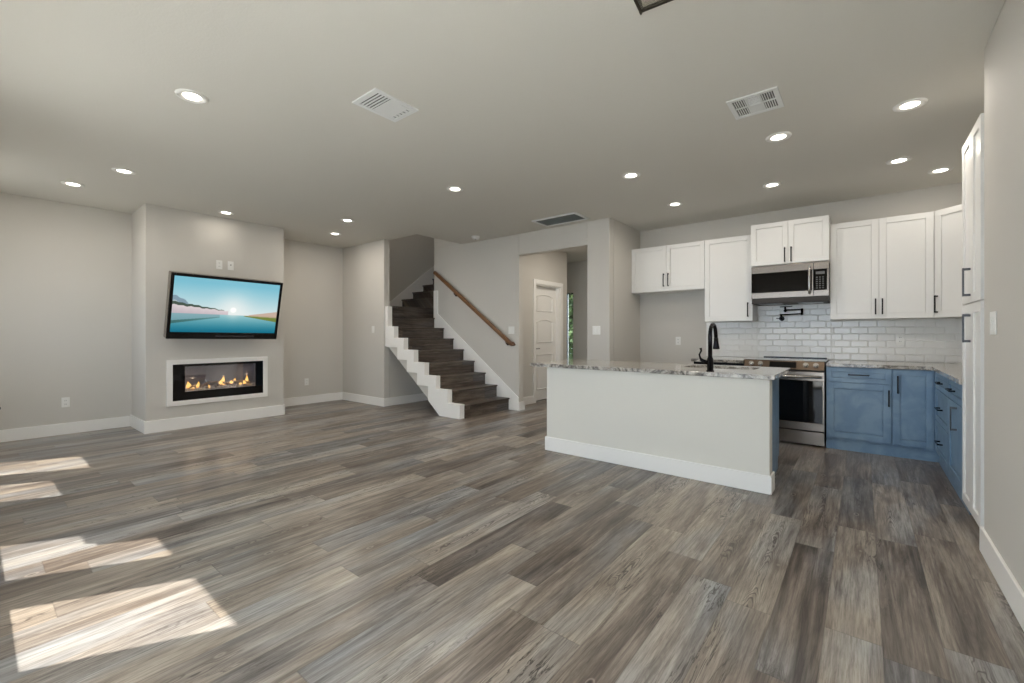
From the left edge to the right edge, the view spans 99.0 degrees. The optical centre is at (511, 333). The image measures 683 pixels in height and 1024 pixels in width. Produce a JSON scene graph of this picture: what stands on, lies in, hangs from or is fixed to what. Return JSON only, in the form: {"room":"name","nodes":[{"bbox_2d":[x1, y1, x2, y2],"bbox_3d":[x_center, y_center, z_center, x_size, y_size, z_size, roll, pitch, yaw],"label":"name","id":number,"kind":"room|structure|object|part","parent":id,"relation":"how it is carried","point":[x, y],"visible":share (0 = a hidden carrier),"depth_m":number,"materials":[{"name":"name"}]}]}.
{"room":"open-plan living kitchen","nodes":[
{"label":"open-plan living kitchen","id":0,"kind":"room"},
{"bbox_2d":[131,203,283,420],"bbox_3d":[-4.181,-0.185,6.102,0.720,2.770,1.605,0,0,39],"label":"wall","id":1,"kind":"structure","parent":0,"point":[164,240],"depth_m":5.60,"materials":[{"name":"beige paint"}]},
{"bbox_2d":[0,392,342,442],"bbox_3d":[-4.277,1.125,5.971,0.735,0.150,4.660,0,0,39],"label":"baseboard","id":2,"kind":"structure","parent":1,"relation":"attached to","point":[145,427],"depth_m":5.52,"materials":[{"name":"white paint"}]},
{"bbox_2d":[167,356,267,406],"bbox_3d":[-3.987,0.613,5.929,0.240,0.575,1.172,0,0,39],"label":"electric fireplace","id":3,"kind":"object","parent":1,"relation":"attached to","point":[189,381],"visible":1,"depth_m":5.89,"materials":[{"name":"white paint"}]},
{"bbox_2d":[216,260,221,268],"bbox_3d":[-3.918,-0.928,5.849,0.008,0.118,0.072,0,0,39],"label":"wall outlet","id":4,"kind":"object","parent":1,"relation":"attached to","point":[218,262],"visible":1,"depth_m":5.84,"materials":[{"name":"white plastic"}]},
{"bbox_2d":[163,271,282,338],"bbox_3d":[-3.735,-0.334,5.676,0.509,0.812,1.254,0,0,39],"label":"television","id":5,"kind":"object","parent":1,"relation":"attached to","point":[198,306],"visible":1,"depth_m":5.50,"materials":[{"name":"plastic"}]},
{"bbox_2d":[228,261,233,269],"bbox_3d":[-3.832,-0.930,5.955,0.009,0.118,0.072,0,0,39],"label":"cable plate","id":6,"kind":"object","parent":1,"relation":"attached to","point":[230,264],"visible":1,"depth_m":5.95,"materials":[{"name":"white plastic"}]},
{"bbox_2d":[0,192,433,429],"bbox_3d":[-3.371,-1.300,7.782,0.120,5.000,8.880,0,0,39],"label":"wall","id":7,"kind":"structure","parent":0,"point":[65,268],"depth_m":5.38,"materials":[{"name":"beige paint"}]},
{"bbox_2d":[61,397,69,407],"bbox_3d":[-5.340,0.817,5.227,0.008,0.118,0.072,0,0,39],"label":"wall outlet","id":8,"kind":"object","parent":7,"relation":"attached to","point":[65,402],"visible":1,"depth_m":5.22,"materials":[{"name":"white plastic"}]},
{"bbox_2d":[304,378,308,384],"bbox_3d":[-3.522,0.820,7.493,0.008,0.118,0.072,0,0,39],"label":"wall outlet","id":9,"kind":"object","parent":7,"relation":"attached to","point":[306,380],"visible":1,"depth_m":7.49,"materials":[{"name":"white plastic"}]},
{"bbox_2d":[343,239,389,397],"bbox_3d":[-2.303,-1.300,7.444,1.970,5.000,0.110,0,0,39],"label":"wall","id":10,"kind":"structure","parent":0,"point":[366,267],"depth_m":7.56,"materials":[{"name":"beige paint"}]},
{"bbox_2d":[343,392,383,406],"bbox_3d":[-2.603,1.131,7.605,1.270,0.137,0.015,0,0,39],"label":"baseboard","id":11,"kind":"structure","parent":10,"relation":"attached to","point":[371,400],"depth_m":7.56,"materials":[{"name":"white paint"}]},
{"bbox_2d":[390,349,422,396],"bbox_3d":[-1.776,0.550,7.725,0.100,1.300,0.988,0,0,39],"label":"wall","id":12,"kind":"structure","parent":0,"point":[402,383],"depth_m":7.46,"materials":[{"name":"beige paint"}]},
{"bbox_2d":[384,393,427,406],"bbox_3d":[-1.768,1.131,7.643,0.015,0.137,1.090,0,0,39],"label":"baseboard","id":13,"kind":"structure","parent":12,"relation":"attached to","point":[398,400],"depth_m":7.53,"materials":[{"name":"white paint"}]},
{"bbox_2d":[0,0,1004,262],"bbox_3d":[0.045,-1.720,5.041,8.880,0.300,8.880,0,0,39],"label":"ceiling","id":14,"kind":"structure","parent":0,"point":[535,109],"depth_m":2.99,"materials":[{"name":"paint"}]},
{"bbox_2d":[61,181,84,186],"bbox_3d":[-4.595,-1.565,4.574,0.182,0.009,0.182,0,0,39],"label":"recessed light","id":15,"kind":"object","parent":14,"relation":"in","point":[69,183],"visible":1,"depth_m":4.57,"materials":[{"name":"white plastic"}]},
{"bbox_2d":[111,167,135,174],"bbox_3d":[-3.736,-1.565,4.208,0.182,0.009,0.182,0,0,39],"label":"recessed light","id":16,"kind":"object","parent":14,"relation":"in","point":[116,169],"visible":1,"depth_m":4.20,"materials":[{"name":"white plastic"}]},
{"bbox_2d":[175,88,208,103],"bbox_3d":[-2.113,-1.565,2.885,0.182,0.009,0.182,0,0,39],"label":"recessed light","id":17,"kind":"object","parent":14,"relation":"in","point":[192,96],"visible":1,"depth_m":2.88,"materials":[{"name":"white plastic"}]},
{"bbox_2d":[218,211,233,214],"bbox_3d":[-3.699,-1.565,5.652,0.182,0.009,0.182,0,0,39],"label":"recessed light","id":18,"kind":"object","parent":14,"relation":"in","point":[220,212],"visible":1,"depth_m":5.64,"materials":[{"name":"white plastic"}]},
{"bbox_2d":[341,219,353,221],"bbox_3d":[-2.272,-1.565,6.036,0.182,0.009,0.182,0,0,39],"label":"recessed light","id":19,"kind":"object","parent":14,"relation":"in","point":[343,220],"visible":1,"depth_m":6.03,"materials":[{"name":"white plastic"}]},
{"bbox_2d":[352,88,418,121],"bbox_3d":[-0.866,-1.565,3.003,0.270,0.010,0.350,0,0,39],"label":"ceiling vent","id":20,"kind":"object","parent":14,"relation":"in","point":[376,101],"visible":1,"depth_m":2.98,"materials":[{"name":"white metal"}]},
{"bbox_2d":[447,186,462,191],"bbox_3d":[-0.616,-1.565,4.727,0.182,0.009,0.182,0,0,39],"label":"recessed light","id":21,"kind":"object","parent":14,"relation":"in","point":[450,188],"visible":1,"depth_m":4.71,"materials":[{"name":"white plastic"}]},
{"bbox_2d":[532,212,588,226],"bbox_3d":[0.659,-1.562,5.978,0.695,0.016,0.380,0,0,39],"label":"ceiling vent","id":22,"kind":"object","parent":14,"relation":"in","point":[574,216],"visible":1,"depth_m":5.96,"materials":[{"name":"white metal"}]},
{"bbox_2d":[622,172,640,178],"bbox_3d":[1.178,-1.565,4.323,0.182,0.009,0.182,0,0,39],"label":"recessed light","id":23,"kind":"object","parent":14,"relation":"in","point":[630,175],"visible":1,"depth_m":4.32,"materials":[{"name":"white plastic"}]},
{"bbox_2d":[634,0,672,14],"bbox_3d":[0.542,-1.428,1.656,0.266,0.284,0.266,0,0,33],"label":"lantern","id":24,"kind":"object","parent":14,"relation":"attached to","point":[638,3],"visible":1,"depth_m":1.73,"materials":[{"name":"metal"}]},
{"bbox_2d":[667,202,682,206],"bbox_3d":[1.970,-1.565,5.281,0.182,0.009,0.182,0,0,39],"label":"recessed light","id":25,"kind":"object","parent":14,"relation":"in","point":[673,204],"visible":1,"depth_m":5.28,"materials":[{"name":"white plastic"}]},
{"bbox_2d":[726,86,783,119],"bbox_3d":[1.657,-1.565,2.975,0.300,0.010,0.305,0,0,39],"label":"ceiling vent","id":26,"kind":"object","parent":14,"relation":"in","point":[769,99],"visible":1,"depth_m":2.96,"materials":[{"name":"white metal"}]},
{"bbox_2d":[762,182,781,187],"bbox_3d":[2.737,-1.565,4.599,0.182,0.009,0.182,0,0,39],"label":"recessed light","id":27,"kind":"object","parent":14,"relation":"in","point":[772,184],"visible":1,"depth_m":4.59,"materials":[{"name":"white plastic"}]},
{"bbox_2d":[765,132,791,141],"bbox_3d":[2.122,-1.565,3.481,0.182,0.009,0.182,0,0,39],"label":"recessed light","id":28,"kind":"object","parent":14,"relation":"in","point":[780,136],"visible":1,"depth_m":3.47,"materials":[{"name":"white plastic"}]},
{"bbox_2d":[886,156,912,164],"bbox_3d":[3.500,-1.565,3.953,0.182,0.009,0.182,0,0,39],"label":"recessed light","id":29,"kind":"object","parent":14,"relation":"in","point":[899,160],"visible":1,"depth_m":3.94,"materials":[{"name":"white plastic"}]},
{"bbox_2d":[892,98,927,111],"bbox_3d":[2.726,-1.565,2.993,0.182,0.009,0.182,0,0,39],"label":"recessed light","id":30,"kind":"object","parent":14,"relation":"in","point":[911,104],"visible":1,"depth_m":2.98,"materials":[{"name":"white plastic"}]},
{"bbox_2d":[927,167,953,173],"bbox_3d":[4.109,-1.565,4.191,0.182,0.009,0.182,0,0,39],"label":"recessed light","id":31,"kind":"object","parent":14,"relation":"in","point":[943,169],"visible":1,"depth_m":4.18,"materials":[{"name":"white plastic"}]},
{"bbox_2d":[0,399,1023,682],"bbox_3d":[-0.016,1.260,5.077,9.020,0.120,8.900,0,0,39],"label":"floor","id":32,"kind":"structure","parent":0,"point":[337,541],"depth_m":2.25,"materials":[{"name":"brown wood"}]},
{"bbox_2d":[385,266,518,418],"bbox_3d":[-0.806,-0.500,8.295,3.240,3.400,3.270,0,0,39],"label":"staircase","id":33,"kind":"structure","parent":32,"relation":"on","point":[458,384],"depth_m":7.13,"materials":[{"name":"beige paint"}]},
{"bbox_2d":[545,367,778,494],"bbox_3d":[1.414,0.770,4.238,2.042,0.860,0.891,0,0,39],"label":"kitchen island","id":34,"kind":"object","parent":32,"relation":"on","point":[724,431],"visible":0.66,"depth_m":3.74,"materials":[{"name":"white paint"}]},
{"bbox_3d":[1.184,1.130,3.951,2.042,0.140,0.155,0,0,39],"label":"baseboard","id":35,"kind":"part","parent":34,"relation":"part of","materials":[{"name":"white paint"}]},
{"bbox_2d":[530,359,790,379],"bbox_3d":[1.351,0.323,4.272,2.230,0.035,0.925,0,0,39],"label":"island countertop","id":36,"kind":"structure","parent":34,"relation":"on","point":[729,371],"depth_m":3.98,"materials":[{"name":"stone"}]},
{"bbox_2d":[698,323,719,371],"bbox_3d":[1.656,0.105,3.662,0.117,0.400,0.245,0,0,39],"label":"kitchen faucet","id":37,"kind":"object","parent":36,"relation":"on","point":[710,363],"visible":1,"depth_m":3.57,"materials":[{"name":"black metal"}]},
{"bbox_3d":[1.583,0.186,3.591,0.095,0.145,0.034,0,0,26],"label":"handle","id":38,"kind":"part","parent":37,"relation":"part of","materials":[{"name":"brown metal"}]},
{"bbox_3d":[1.676,0.050,3.642,0.033,0.290,0.213,0,0,39],"label":"spout","id":39,"kind":"part","parent":37,"relation":"part of","materials":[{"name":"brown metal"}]},
{"bbox_2d":[694,361,743,365],"bbox_3d":[2.709,0.771,5.548,0.562,0.858,0.805,0,0,39],"label":"dishwasher","id":40,"kind":"object","parent":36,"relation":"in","point":[715,363],"visible":0.16,"depth_m":5.20,"materials":[{"name":"black metal"}]},
{"bbox_2d":[691,356,752,362],"bbox_3d":[2.708,0.323,5.566,0.587,0.035,0.823,0,0,39],"label":"countertop","id":41,"kind":"structure","parent":40,"relation":"on","point":[723,359],"depth_m":5.38,"materials":[{"name":"stone"}]},
{"bbox_2d":[744,356,828,445],"bbox_3d":[3.209,0.742,5.105,0.768,0.916,0.859,0,0,39],"label":"range","id":42,"kind":"object","parent":32,"relation":"on","point":[802,391],"visible":0.73,"depth_m":4.71,"materials":[{"name":"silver metal"}]},
{"bbox_3d":[3.009,0.345,4.856,0.760,0.100,0.099,0,0,39],"label":"control panel","id":43,"kind":"part","parent":42,"relation":"part of","materials":[{"name":"silver metal"}]},
{"bbox_2d":[744,357,828,362],"bbox_3d":[3.239,0.300,5.142,0.768,0.010,0.765,0,0,39],"label":"cooktop","id":44,"kind":"object","parent":42,"relation":"in","point":[755,359],"depth_m":5.06,"materials":[{"name":"black glass"}]},
{"bbox_2d":[779,371,824,431],"bbox_3d":[2.968,0.718,4.805,0.760,0.625,0.089,0,0,39],"label":"oven","id":45,"kind":"object","parent":42,"relation":"in","point":[801,393],"depth_m":4.70,"materials":[{"name":"silver metal"}]},
{"bbox_3d":[2.987,1.111,4.828,0.760,0.138,0.030,0,0,39],"label":"drawer","id":46,"kind":"part","parent":42,"relation":"part of","materials":[{"name":"silver metal"}]},
{"bbox_2d":[826,366,891,455],"bbox_3d":[3.736,0.771,4.716,0.525,0.858,0.816,0,0,39],"label":"base cabinet","id":47,"kind":"object","parent":32,"relation":"on","point":[858,400],"visible":0.99,"depth_m":4.43,"materials":[{"name":"blue paint"}]},
{"bbox_3d":[3.510,0.418,4.434,0.513,0.147,0.019,0,0,39],"label":"drawer","id":48,"kind":"part","parent":47,"relation":"part of","materials":[{"name":"blue paint"}]},
{"bbox_3d":[3.510,0.785,4.434,0.513,0.570,0.019,0,0,39],"label":"door","id":49,"kind":"part","parent":47,"relation":"part of","materials":[{"name":"blue paint"}]},
{"bbox_3d":[3.678,0.630,4.264,0.012,0.160,0.036,0,0,39],"label":"handle","id":50,"kind":"part","parent":47,"relation":"part of","materials":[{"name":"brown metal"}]},
{"bbox_2d":[892,369,939,462],"bbox_3d":[4.312,0.771,4.255,0.950,0.858,0.816,0,0,39],"label":"base cabinet","id":51,"kind":"object","parent":32,"relation":"on","point":[913,391],"visible":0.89,"depth_m":4.17,"materials":[{"name":"blue paint"}]},
{"bbox_2d":[826,360,961,384],"bbox_3d":[3.665,0.323,3.866,1.478,0.035,2.278,0,0,39],"label":"countertop","id":52,"kind":"structure","parent":51,"relation":"on","point":[952,371],"depth_m":4.29,"materials":[{"name":"stone"}]},
{"bbox_3d":[3.728,0.490,4.223,0.012,0.170,0.036,0,0,39],"label":"handle","id":53,"kind":"part","parent":51,"relation":"part of","materials":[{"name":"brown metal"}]},
{"bbox_2d":[934,372,953,486],"bbox_3d":[3.903,0.771,3.548,0.676,0.858,0.820,0,0,39],"label":"base cabinet","id":54,"kind":"object","parent":32,"relation":"on","point":[941,382],"visible":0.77,"depth_m":3.72,"materials":[{"name":"blue paint"}]},
{"bbox_3d":[3.661,0.929,3.714,0.019,0.282,0.764,0,0,39],"label":"drawer","id":55,"kind":"part","parent":54,"relation":"part of","materials":[{"name":"blue paint"}]},
{"bbox_3d":[3.661,0.418,3.714,0.019,0.147,0.764,0,0,39],"label":"drawer","id":56,"kind":"part","parent":54,"relation":"part of","materials":[{"name":"blue paint"}]},
{"bbox_3d":[3.661,0.640,3.714,0.019,0.280,0.764,0,0,39],"label":"drawer","id":57,"kind":"part","parent":54,"relation":"part of","materials":[{"name":"blue paint"}]},
{"bbox_2d":[945,379,971,514],"bbox_3d":[3.448,0.771,2.981,0.676,0.858,0.630,0,0,39],"label":"base cabinet","id":58,"kind":"object","parent":32,"relation":"on","point":[954,390],"visible":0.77,"depth_m":3.17,"materials":[{"name":"blue paint"}]},
{"bbox_3d":[3.239,0.415,3.232,0.036,0.012,0.170,0,0,39],"label":"handle","id":59,"kind":"part","parent":58,"relation":"part of","materials":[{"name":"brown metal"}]},
{"bbox_3d":[3.146,0.605,3.115,0.036,0.170,0.012,0,0,39],"label":"handle","id":60,"kind":"part","parent":58,"relation":"part of","materials":[{"name":"grey metal"}]},
{"bbox_3d":[3.220,0.418,3.164,0.019,0.147,0.618,0,0,39],"label":"drawer","id":61,"kind":"part","parent":58,"relation":"part of","materials":[{"name":"blue paint"}]},
{"bbox_3d":[3.220,0.785,3.164,0.019,0.570,0.618,0,0,39],"label":"door","id":62,"kind":"part","parent":58,"relation":"part of","materials":[{"name":"blue paint"}]},
{"bbox_2d":[962,113,983,526],"bbox_3d":[3.054,-0.020,2.497,0.676,2.440,0.592,0,0,39],"label":"pantry cabinet","id":63,"kind":"object","parent":32,"relation":"on","point":[973,148],"visible":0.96,"depth_m":2.64,"materials":[{"name":"white paint"}]},
{"bbox_3d":[2.807,-0.320,2.701,0.036,0.175,0.020,0,0,39],"label":"handle","id":64,"kind":"part","parent":63,"relation":"part of","materials":[{"name":"grey metal"}]},
{"bbox_3d":[2.912,0.458,2.787,0.019,1.285,0.315,0,0,39],"label":"door","id":65,"kind":"part","parent":63,"relation":"part of","materials":[{"name":"white paint"}]},
{"bbox_3d":[2.807,-0.035,2.701,0.036,0.175,0.020,0,0,39],"label":"handle","id":66,"kind":"part","parent":63,"relation":"part of","materials":[{"name":"grey metal"}]},
{"bbox_3d":[2.912,-0.718,2.787,0.019,1.045,0.315,0,0,39],"label":"door","id":67,"kind":"part","parent":63,"relation":"part of","materials":[{"name":"white paint"}]},
{"bbox_3d":[2.726,-0.718,2.556,0.019,1.045,0.271,0,0,39],"label":"door","id":68,"kind":"part","parent":63,"relation":"part of","materials":[{"name":"white paint"}]},
{"bbox_3d":[2.726,0.458,2.556,0.019,1.285,0.271,0,0,39],"label":"door","id":69,"kind":"part","parent":63,"relation":"part of","materials":[{"name":"white paint"}]},
{"bbox_2d":[434,218,612,401],"bbox_3d":[-0.028,-1.300,7.033,3.533,5.000,0.120,0,0,39],"label":"wall","id":70,"kind":"structure","parent":0,"point":[488,274],"depth_m":6.98,"materials":[{"name":"beige paint"}]},
{"bbox_2d":[433,271,515,345],"bbox_3d":[-0.692,-0.482,7.430,1.852,1.342,0.092,0,0,39],"label":"handrail","id":71,"kind":"object","parent":70,"relation":"attached to","point":[456,293],"visible":1,"depth_m":7.32,"materials":[{"name":"brown wood"}]},
{"bbox_2d":[508,326,513,333],"bbox_3d":[-0.011,-0.060,6.937,0.118,0.118,0.008,0,0,39],"label":"light switch","id":72,"kind":"object","parent":70,"relation":"attached to","point":[510,329],"visible":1,"depth_m":6.93,"materials":[{"name":"white plastic"}]},
{"bbox_2d":[517,401,524,410],"bbox_3d":[0.142,1.131,6.896,0.041,0.137,0.155,0,0,39],"label":"baseboard","id":73,"kind":"object","parent":70,"relation":"attached to","point":[520,405],"visible":1,"depth_m":6.87,"materials":[{"name":"white paint"}]},
{"bbox_2d":[592,326,599,334],"bbox_3d":[1.157,-0.050,6.000,0.118,0.118,0.008,0,0,39],"label":"light switch","id":74,"kind":"object","parent":70,"relation":"attached to","point":[595,329],"visible":1,"depth_m":6.00,"materials":[{"name":"white plastic"}]},
{"bbox_2d":[523,251,566,396],"bbox_3d":[-0.114,-0.185,8.278,1.640,2.770,1.710,0,0,39],"label":"wall","id":75,"kind":"structure","parent":0,"point":[549,266],"depth_m":7.55,"materials":[{"name":"beige paint"}]},
{"bbox_2d":[523,396,533,404],"bbox_3d":[0.536,1.131,7.766,0.015,0.137,1.695,0,0,39],"label":"baseboard","id":76,"kind":"structure","parent":75,"relation":"attached to","point":[529,399],"depth_m":7.44,"materials":[{"name":"white paint"}]},
{"bbox_2d":[533,279,562,402],"bbox_3d":[0.620,0.122,7.965,0.138,2.155,0.950,0,0,39],"label":"door","id":77,"kind":"structure","parent":75,"relation":"in","point":[547,298],"depth_m":8.00,"materials":[{"name":"white paint"}]},
{"bbox_3d":[0.600,-0.560,7.981,0.018,0.320,0.520,0,0,39],"label":"panel","id":78,"kind":"part","parent":77,"relation":"part of","materials":[{"name":"white paint"}]},
{"bbox_3d":[0.600,-0.055,7.981,0.018,0.430,0.520,0,0,39],"label":"panel","id":79,"kind":"part","parent":77,"relation":"part of","materials":[{"name":"white paint"}]},
{"bbox_3d":[0.600,0.680,7.981,0.018,0.640,0.520,0,0,39],"label":"panel","id":80,"kind":"part","parent":77,"relation":"part of","materials":[{"name":"white paint"}]},
{"bbox_2d":[567,261,586,359],"bbox_3d":[1.762,-0.185,9.280,3.313,2.770,0.120,0,0,39],"label":"wall","id":81,"kind":"structure","parent":0,"point":[576,271],"depth_m":9.46,"materials":[{"name":"beige paint"}]},
{"bbox_2d":[567,293,572,359],"bbox_3d":[1.294,0.000,9.642,0.190,1.800,0.060,0,0,39],"label":"window","id":82,"kind":"structure","parent":81,"relation":"in","point":[567,293],"depth_m":9.71,"materials":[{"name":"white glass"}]},
{"bbox_2d":[613,219,639,361],"bbox_3d":[2.240,-0.185,7.133,0.120,2.770,2.870,0,0,39],"label":"wall","id":83,"kind":"structure","parent":0,"point":[626,304],"depth_m":6.25,"materials":[{"name":"beige paint"}]},
{"bbox_2d":[640,183,961,363],"bbox_3d":[3.553,-0.185,5.496,3.977,2.770,0.120,0,0,39],"label":"wall","id":84,"kind":"structure","parent":0,"point":[664,317],"depth_m":6.14,"materials":[{"name":"beige paint"}]},
{"bbox_2d":[632,241,704,294],"bbox_3d":[2.248,-0.921,6.231,1.018,0.643,0.366,0,0,39],"label":"upper cabinet","id":85,"kind":"object","parent":84,"relation":"attached to","point":[675,268],"visible":1,"depth_m":6.09,"materials":[{"name":"white paint"}]},
{"bbox_3d":[1.964,-0.921,6.283,0.506,0.639,0.019,0,0,39],"label":"door","id":86,"kind":"part","parent":85,"relation":"part of","materials":[{"name":"white paint"}]},
{"bbox_3d":[2.361,-0.921,5.965,0.506,0.639,0.019,0,0,39],"label":"door","id":87,"kind":"part","parent":85,"relation":"part of","materials":[{"name":"white paint"}]},
{"bbox_2d":[676,337,680,344],"bbox_3d":[2.408,0.100,6.332,0.072,0.118,0.008,0,0,39],"label":"wall outlet","id":88,"kind":"object","parent":84,"relation":"attached to","point":[678,339],"visible":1,"depth_m":6.33,"materials":[{"name":"white plastic"}]},
{"bbox_2d":[705,235,756,321],"bbox_3d":[2.867,-0.704,5.734,0.565,1.078,0.366,0,0,39],"label":"upper cabinet","id":89,"kind":"object","parent":84,"relation":"attached to","point":[728,267],"visible":0.97,"depth_m":5.62,"materials":[{"name":"white paint"}]},
{"bbox_2d":[751,215,830,266],"bbox_3d":[3.347,-1.069,5.251,0.772,0.502,0.519,0,0,39],"label":"upper cabinet","id":90,"kind":"object","parent":84,"relation":"attached to","point":[805,240],"visible":1,"depth_m":5.05,"materials":[{"name":"white paint"}]},
{"bbox_3d":[3.062,-1.069,5.205,0.383,0.498,0.019,0,0,39],"label":"door","id":91,"kind":"part","parent":90,"relation":"part of","materials":[{"name":"white paint"}]},
{"bbox_2d":[751,261,829,305],"bbox_3d":[3.333,-0.583,5.226,0.762,0.448,0.537,0,0,39],"label":"microwave","id":92,"kind":"object","parent":90,"relation":"attached to","point":[800,283],"visible":0.95,"depth_m":5.05,"materials":[{"name":"silver metal"}]},
{"bbox_3d":[3.151,-0.616,5.114,0.618,0.382,0.020,0,0,39],"label":"door","id":93,"kind":"part","parent":92,"relation":"part of","materials":[{"name":"silver metal"}]},
{"bbox_3d":[3.342,-0.610,4.911,0.024,0.324,0.059,0,0,39],"label":"handle","id":94,"kind":"part","parent":92,"relation":"part of","materials":[{"name":"silver metal"}]},
{"bbox_3d":[3.443,-0.609,4.880,0.123,0.233,0.018,0,0,39],"label":"control panel","id":95,"kind":"part","parent":92,"relation":"part of","materials":[{"name":"black glass"}]},
{"bbox_3d":[3.449,-0.616,4.874,0.140,0.382,0.020,0,0,39],"label":"control frame","id":96,"kind":"part","parent":92,"relation":"part of","materials":[{"name":"silver metal"}]},
{"bbox_3d":[3.221,-0.923,5.043,0.012,0.170,0.036,0,0,39],"label":"handle","id":97,"kind":"part","parent":90,"relation":"part of","materials":[{"name":"black metal"}]},
{"bbox_3d":[3.364,-1.069,4.964,0.383,0.498,0.019,0,0,39],"label":"door","id":98,"kind":"part","parent":90,"relation":"part of","materials":[{"name":"white paint"}]},
{"bbox_2d":[706,303,961,362],"bbox_3d":[3.829,-0.058,5.189,2.878,0.724,0.011,0,0,39],"label":"tile backsplash","id":99,"kind":"structure","parent":84,"relation":"attached to","point":[812,333],"depth_m":5.20,"materials":[{"name":"tile"}]},
{"bbox_2d":[776,306,802,320],"bbox_3d":[3.431,-0.255,5.410,0.102,0.180,0.281,0,0,-35],"label":"pot filler","id":100,"kind":"object","parent":99,"relation":"attached to","point":[781,318],"visible":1,"depth_m":5.40,"materials":[{"name":"black metal"}]},
{"bbox_3d":[3.446,-0.215,5.402,0.231,0.080,0.026,0,0,43],"label":"arm","id":101,"kind":"part","parent":100,"relation":"part of","materials":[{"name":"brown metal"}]},
{"bbox_3d":[3.466,-0.271,5.368,0.186,0.080,0.026,0,0,30],"label":"arm","id":102,"kind":"part","parent":100,"relation":"part of","materials":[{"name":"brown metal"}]},
{"bbox_2d":[896,334,904,344],"bbox_3d":[4.277,0.060,4.815,0.072,0.118,0.008,0,0,39],"label":"wall outlet","id":103,"kind":"object","parent":99,"relation":"attached to","point":[900,338],"visible":1,"depth_m":4.81,"materials":[{"name":"white plastic"}]},
{"bbox_2d":[830,211,933,319],"bbox_3d":[4.030,-0.704,4.802,0.852,1.078,0.366,0,0,39],"label":"upper cabinet","id":104,"kind":"object","parent":84,"relation":"attached to","point":[881,268],"visible":1,"depth_m":4.67,"materials":[{"name":"white paint"}]},
{"bbox_3d":[3.777,-0.704,4.828,0.421,1.074,0.019,0,0,39],"label":"door","id":105,"kind":"part","parent":104,"relation":"part of","materials":[{"name":"white paint"}]},
{"bbox_3d":[4.109,-0.704,4.562,0.425,1.074,0.019,0,0,39],"label":"door","id":106,"kind":"part","parent":104,"relation":"part of","materials":[{"name":"white paint"}]},
{"bbox_2d":[931,204,964,318],"bbox_3d":[4.522,-0.704,4.249,0.621,1.078,0.612,0,0,39],"label":"upper cabinet","id":107,"kind":"object","parent":84,"relation":"attached to","point":[947,221],"visible":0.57,"depth_m":4.29,"materials":[{"name":"white paint"}]},
{"bbox_3d":[4.252,-0.300,4.383,0.036,0.175,0.012,0,0,-6],"label":"handle","id":108,"kind":"part","parent":107,"relation":"part of","materials":[{"name":"black metal"}]},
{"bbox_2d":[984,0,1023,590],"bbox_3d":[1.663,-0.185,0.602,0.800,2.770,3.980,0,0,39],"label":"wall","id":109,"kind":"structure","parent":0,"point":[1004,49],"depth_m":2.04,"materials":[{"name":"beige paint"}]},
{"bbox_2d":[990,311,996,334],"bbox_3d":[2.442,-0.055,2.220,0.008,0.118,0.118,0,0,39],"label":"light switch","id":110,"kind":"object","parent":109,"relation":"attached to","point":[993,315],"visible":1,"depth_m":2.19,"materials":[{"name":"white plastic"}]},
{"bbox_2d":[979,526,1023,630],"bbox_3d":[1.406,1.131,0.901,0.055,0.137,3.865,0,0,39],"label":"baseboard","id":111,"kind":"structure","parent":109,"relation":"attached to","point":[1011,589],"depth_m":2.01,"materials":[{"name":"white paint"}]},
{"label":"outside","id":112,"kind":"structure","parent":0,"visible":0},
{"bbox_3d":[5.223,1.385,15.297,17.000,0.130,13.600,0,0,39],"label":"ground","id":113,"kind":"structure","parent":112,"visible":0},
{"bbox_2d":[569,294,572,359],"bbox_3d":[1.643,-0.667,13.820,2.713,3.978,2.680,0,0,39],"label":"tree","id":114,"kind":"object","parent":113,"relation":"on","point":[570,295],"visible":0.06,"depth_m":12.91,"materials":[{"name":"green plant"}]}
]}

